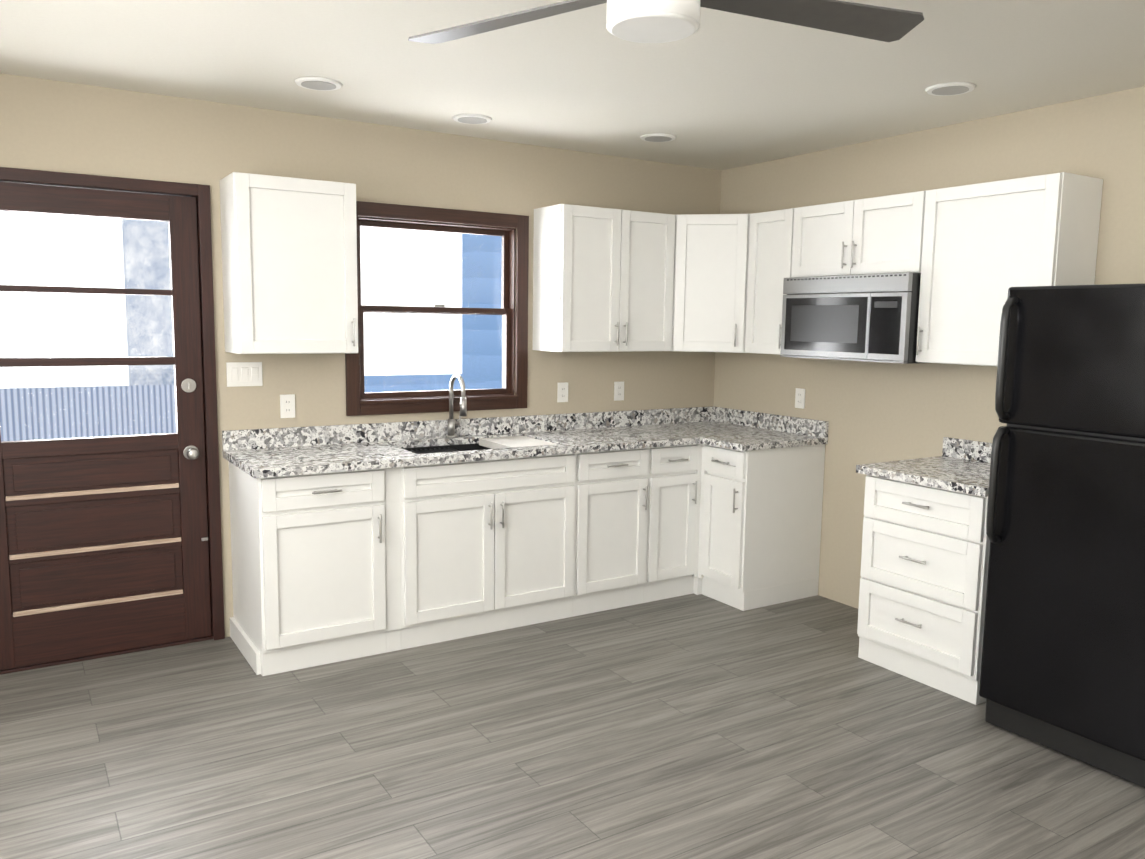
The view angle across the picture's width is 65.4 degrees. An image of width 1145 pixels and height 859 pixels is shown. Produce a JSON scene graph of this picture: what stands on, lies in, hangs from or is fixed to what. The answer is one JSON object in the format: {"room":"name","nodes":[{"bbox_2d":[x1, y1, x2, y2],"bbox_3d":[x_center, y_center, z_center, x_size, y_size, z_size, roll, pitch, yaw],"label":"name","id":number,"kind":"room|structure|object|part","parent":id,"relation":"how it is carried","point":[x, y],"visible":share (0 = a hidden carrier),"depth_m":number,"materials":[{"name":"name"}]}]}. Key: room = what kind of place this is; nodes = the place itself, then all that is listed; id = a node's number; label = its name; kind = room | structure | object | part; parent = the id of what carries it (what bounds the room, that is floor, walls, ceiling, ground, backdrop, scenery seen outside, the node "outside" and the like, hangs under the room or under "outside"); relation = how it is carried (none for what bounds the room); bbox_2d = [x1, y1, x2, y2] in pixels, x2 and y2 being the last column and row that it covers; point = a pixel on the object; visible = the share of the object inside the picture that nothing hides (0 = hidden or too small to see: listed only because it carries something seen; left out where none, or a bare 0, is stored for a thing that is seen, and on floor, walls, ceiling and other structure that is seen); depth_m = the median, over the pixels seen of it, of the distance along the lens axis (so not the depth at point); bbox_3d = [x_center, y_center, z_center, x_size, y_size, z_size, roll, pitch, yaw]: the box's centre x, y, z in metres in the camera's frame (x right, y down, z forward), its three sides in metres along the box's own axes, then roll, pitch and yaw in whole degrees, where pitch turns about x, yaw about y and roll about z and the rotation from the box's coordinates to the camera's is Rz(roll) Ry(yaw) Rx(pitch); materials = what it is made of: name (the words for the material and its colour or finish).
{"room":"kitchen","nodes":[
{"label":"kitchen","id":0,"kind":"room"},
{"bbox_2d":[0,73,720,636],"bbox_3d":[-1.318,-0.268,4.468,5.500,2.500,0.150,-3,8,-32],"label":"wall","id":1,"kind":"structure","parent":0,"point":[70,127],"depth_m":4.41,"materials":[{"name":"paint"}]},
{"bbox_2d":[0,182,210,669],"bbox_3d":[-2.099,-0.005,3.910,0.916,2.057,0.116,-3,8,-32],"label":"door","id":2,"kind":"structure","parent":1,"relation":"in","point":[104,544],"depth_m":3.99,"materials":[{"name":"brown wood"}]},
{"bbox_2d":[0,167,224,674],"bbox_3d":[-2.136,-0.032,3.967,1.026,2.128,0.170,-3,8,-32],"label":"door frame","id":3,"kind":"structure","parent":1,"relation":"attached to","point":[200,193],"depth_m":4.09,"materials":[{"name":"brown wood"}]},
{"bbox_2d":[226,362,262,386],"bbox_3d":[-1.551,-0.261,4.224,0.162,0.114,0.010,-3,8,-32],"label":"switch plate","id":4,"kind":"object","parent":1,"relation":"attached to","point":[238,374],"visible":1,"depth_m":4.22,"materials":[{"name":"white plastic"}]},
{"bbox_2d":[280,394,294,417],"bbox_3d":[-1.387,-0.113,4.348,0.070,0.114,0.008,-3,8,-32],"label":"electrical outlet","id":5,"kind":"object","parent":1,"relation":"attached to","point":[287,405],"visible":1,"depth_m":4.35,"materials":[{"name":"white plastic"}]},
{"bbox_2d":[220,172,357,353],"bbox_3d":[-1.298,-0.745,4.119,0.538,0.780,0.346,-3,8,-32],"label":"upper cabinet","id":6,"kind":"object","parent":1,"relation":"attached to","point":[289,258],"visible":1,"depth_m":4.00,"materials":[{"name":"white wood"}]},
{"bbox_2d":[345,201,528,415],"bbox_3d":[-0.726,-0.630,4.769,1.040,1.065,0.175,-3,8,-32],"label":"window","id":7,"kind":"structure","parent":1,"relation":"in","point":[360,401],"depth_m":4.78,"materials":[{"name":"brown wood"}]},
{"bbox_2d":[557,382,567,401],"bbox_3d":[-0.055,-0.215,5.180,0.070,0.114,0.008,-3,8,-32],"label":"electrical outlet","id":8,"kind":"object","parent":1,"relation":"attached to","point":[562,394],"visible":1,"depth_m":5.18,"materials":[{"name":"white plastic"}]},
{"bbox_2d":[532,204,674,351],"bbox_3d":[0.190,-0.836,5.052,0.755,0.780,0.346,-3,8,-32],"label":"upper cabinet","id":9,"kind":"object","parent":1,"relation":"attached to","point":[603,279],"visible":1,"depth_m":4.91,"materials":[{"name":"white wood"}]},
{"bbox_2d":[614,381,623,400],"bbox_3d":[0.282,-0.232,5.393,0.070,0.114,0.008,-3,8,-32],"label":"electrical outlet","id":10,"kind":"object","parent":1,"relation":"attached to","point":[618,391],"visible":1,"depth_m":5.39,"materials":[{"name":"white plastic"}]},
{"bbox_2d":[672,214,749,352],"bbox_3d":[0.834,-0.857,5.305,0.602,0.780,0.602,-3,8,-32],"label":"upper cabinet","id":11,"kind":"object","parent":1,"relation":"attached to","point":[711,256],"visible":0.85,"depth_m":5.09,"materials":[{"name":"white wood"}]},
{"bbox_2d":[0,593,1144,858],"bbox_3d":[0.354,1.350,1.957,5.500,0.060,6.500,-3,8,-32],"label":"floor","id":12,"kind":"structure","parent":0,"point":[692,727],"depth_m":3.18,"materials":[{"name":"grey wood"}]},
{"bbox_2d":[228,461,401,675],"bbox_3d":[-1.208,0.586,4.175,0.648,0.879,0.640,-3,8,-32],"label":"base cabinet","id":13,"kind":"object","parent":12,"relation":"on","point":[308,553],"depth_m":3.95,"materials":[{"name":"white wood"}]},
{"bbox_3d":[-0.979,0.568,4.349,0.073,0.879,0.587,-3,8,-32],"label":"base cabinet filler","id":14,"kind":"part","parent":13,"relation":"part of","materials":[{"name":"white wood"}]},
{"bbox_2d":[400,453,575,649],"bbox_3d":[-0.533,0.545,4.598,0.947,0.879,0.640,-3,8,-32],"label":"base cabinet","id":15,"kind":"object","parent":12,"relation":"on","point":[487,546],"visible":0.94,"depth_m":4.34,"materials":[{"name":"white wood"}]},
{"bbox_2d":[222,406,828,477],"bbox_3d":[-0.109,0.043,4.605,3.034,0.127,0.969,-3,8,-32],"label":"countertop","id":16,"kind":"structure","parent":15,"relation":"on","point":[270,452],"depth_m":4.72,"materials":[{"name":"stone"}]},
{"bbox_2d":[446,374,466,437],"bbox_3d":[-0.595,-0.122,4.707,0.089,0.345,0.196,-3,8,-32],"label":"faucet","id":17,"kind":"object","parent":16,"relation":"on","point":[452,423],"visible":1,"depth_m":4.74,"materials":[{"name":"silver metal"}]},
{"bbox_2d":[402,436,554,453],"bbox_3d":[-0.502,0.204,4.588,0.824,0.253,0.464,-3,8,-32],"label":"sink","id":18,"kind":"object","parent":16,"relation":"in","point":[502,442],"visible":0.25,"depth_m":4.71,"materials":[{"name":"metal"}]},
{"bbox_2d":[572,448,648,616],"bbox_3d":[0.065,0.508,4.972,0.465,0.879,0.640,-3,8,-32],"label":"base cabinet","id":19,"kind":"object","parent":12,"relation":"on","point":[611,497],"visible":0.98,"depth_m":4.73,"materials":[{"name":"white wood"}]},
{"bbox_2d":[643,444,701,602],"bbox_3d":[0.414,0.487,5.191,0.360,0.879,0.640,-3,8,-32],"label":"base cabinet","id":20,"kind":"object","parent":12,"relation":"on","point":[673,509],"visible":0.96,"depth_m":4.96,"materials":[{"name":"white wood"}]},
{"bbox_2d":[693,460,701,594],"bbox_3d":[0.814,0.460,5.461,0.607,0.879,0.607,-3,8,-32],"label":"base cabinet","id":21,"kind":"object","parent":12,"relation":"on","point":[697,587],"visible":0.15,"depth_m":5.10,"materials":[{"name":"white wood"}]},
{"bbox_2d":[698,444,824,610],"bbox_3d":[1.054,0.513,5.052,0.640,0.879,0.347,-3,8,-32],"label":"base cabinet","id":22,"kind":"object","parent":12,"relation":"on","point":[760,528],"visible":0.94,"depth_m":4.91,"materials":[{"name":"white wood"}]},
{"bbox_2d":[856,437,991,704],"bbox_3d":[1.720,0.587,3.995,0.642,1.006,0.637,-3,8,-32],"label":"drawers","id":23,"kind":"object","parent":12,"relation":"on","point":[923,575],"depth_m":3.84,"materials":[{"name":"white wood"}]},
{"bbox_3d":[1.726,0.151,3.942,0.642,0.127,0.637,-3,8,-32],"label":"countertop drawers","id":24,"kind":"part","parent":23,"relation":"part of","materials":[{"name":"grey stone"}]},
{"bbox_2d":[979,283,1144,787],"bbox_3d":[2.062,0.340,3.231,0.793,1.690,0.760,-3,8,-32],"label":"fridge","id":25,"kind":"object","parent":12,"relation":"on","point":[1062,670],"visible":1,"depth_m":3.12,"materials":[{"name":"black metal"}]},
{"bbox_3d":[1.577,-0.026,3.286,0.068,0.916,0.028,-3,8,-32],"label":"handle","id":26,"kind":"part","parent":25,"relation":"part of","materials":[{"name":"black plastic"}]},
{"bbox_2d":[0,0,1144,170],"bbox_3d":[0.392,-1.201,1.648,5.500,0.080,6.500,-3,8,-32],"label":"ceiling","id":27,"kind":"structure","parent":0,"point":[720,90],"depth_m":3.38,"materials":[{"name":"paint"}]},
{"bbox_2d":[295,77,341,90],"bbox_3d":[-1.045,-1.421,3.675,0.190,0.011,0.190,-3,8,-32],"label":"recessed light","id":28,"kind":"object","parent":27,"relation":"in","point":[320,83],"visible":0.96,"depth_m":3.65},
{"bbox_2d":[452,114,491,123],"bbox_3d":[-0.480,-1.485,4.275,0.190,0.011,0.190,-3,8,-32],"label":"recessed light","id":29,"kind":"object","parent":27,"relation":"in","point":[471,118],"visible":1,"depth_m":4.25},
{"bbox_2d":[640,133,675,141],"bbox_3d":[0.446,-1.516,4.644,0.190,0.011,0.190,-3,8,-32],"label":"recessed light","id":30,"kind":"object","parent":27,"relation":"in","point":[658,137],"visible":1,"depth_m":4.61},
{"bbox_2d":[408,0,923,43],"bbox_3d":[0.304,-1.132,2.338,1.205,0.220,1.333,-3,8,-32],"label":"ceiling fan","id":31,"kind":"object","parent":27,"relation":"hanging from","point":[651,21],"visible":1,"depth_m":2.35,"materials":[{"name":"silver metal"}]},
{"bbox_2d":[925,82,975,95],"bbox_3d":[1.528,-1.375,3.609,0.190,0.011,0.190,-3,8,-32],"label":"recessed light","id":32,"kind":"object","parent":27,"relation":"in","point":[950,88],"visible":0.98,"depth_m":3.58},
{"bbox_2d":[714,86,1144,608],"bbox_3d":[2.677,-0.050,3.159,0.150,2.500,6.350,-3,8,-32],"label":"wall","id":33,"kind":"structure","parent":0,"point":[874,412],"depth_m":4.54,"materials":[{"name":"paint"}]},
{"bbox_2d":[745,208,793,354],"bbox_3d":[1.192,-0.812,4.980,0.346,0.780,0.331,-3,8,-32],"label":"upper cabinet","id":34,"kind":"object","parent":33,"relation":"attached to","point":[770,251],"visible":0.58,"depth_m":4.92,"materials":[{"name":"white wood"}]},
{"bbox_2d":[795,388,804,408],"bbox_3d":[1.316,-0.180,5.166,0.008,0.114,0.070,-3,8,-32],"label":"electrical outlet","id":35,"kind":"object","parent":33,"relation":"attached to","point":[800,398],"visible":1,"depth_m":5.16,"materials":[{"name":"white plastic"}]},
{"bbox_2d":[791,190,926,276],"bbox_3d":[1.498,-0.954,4.478,0.346,0.369,0.802,-3,8,-32],"label":"upper cabinet","id":36,"kind":"object","parent":33,"relation":"attached to","point":[878,235],"visible":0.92,"depth_m":4.36,"materials":[{"name":"white wood"}]},
{"bbox_2d":[780,272,922,363],"bbox_3d":[1.479,-0.561,4.505,0.390,0.415,0.778,-3,8,-32],"label":"microwave","id":37,"kind":"object","parent":36,"relation":"attached to","point":[867,317],"visible":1,"depth_m":4.33,"materials":[{"name":"silver metal"}]},
{"bbox_2d":[916,172,1102,365],"bbox_3d":[1.875,-0.672,3.904,0.346,0.780,0.622,-3,8,-32],"label":"upper cabinet","id":38,"kind":"object","parent":33,"relation":"attached to","point":[986,246],"visible":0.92,"depth_m":3.81,"materials":[{"name":"white wood"}]},
{"label":"outside","id":39,"kind":"structure","parent":0,"visible":0},
{"bbox_2d":[0,211,461,387],"bbox_3d":[-9.255,-6.365,17.670,28.000,12.800,0.100,-3,8,-32],"label":"sky","id":40,"kind":"structure","parent":39,"point":[417,320],"depth_m":18.00,"materials":[{"name":"white"}]},
{"bbox_3d":[-5.182,0.894,11.878,24.000,0.100,15.550,-3,8,-32],"label":"ground","id":41,"kind":"structure","parent":39,"visible":0},
{"bbox_2d":[0,384,175,440],"bbox_3d":[-5.506,0.564,6.988,8.300,1.720,0.060,-3,8,-32],"label":"fence","id":42,"kind":"object","parent":41,"relation":"on","point":[157,423],"depth_m":7.69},
{"bbox_2d":[122,219,173,384],"bbox_3d":[-4.756,-1.799,11.708,1.980,5.300,0.300,-3,8,-32],"label":"tree","id":43,"kind":"object","parent":41,"relation":"on","point":[134,230],"depth_m":11.20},
{"bbox_2d":[364,234,501,392],"bbox_3d":[0.557,-1.676,9.258,7.800,5.800,0.500,-3,8,-32],"label":"house","id":44,"kind":"structure","parent":41,"relation":"on","point":[473,336],"depth_m":8.39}
]}

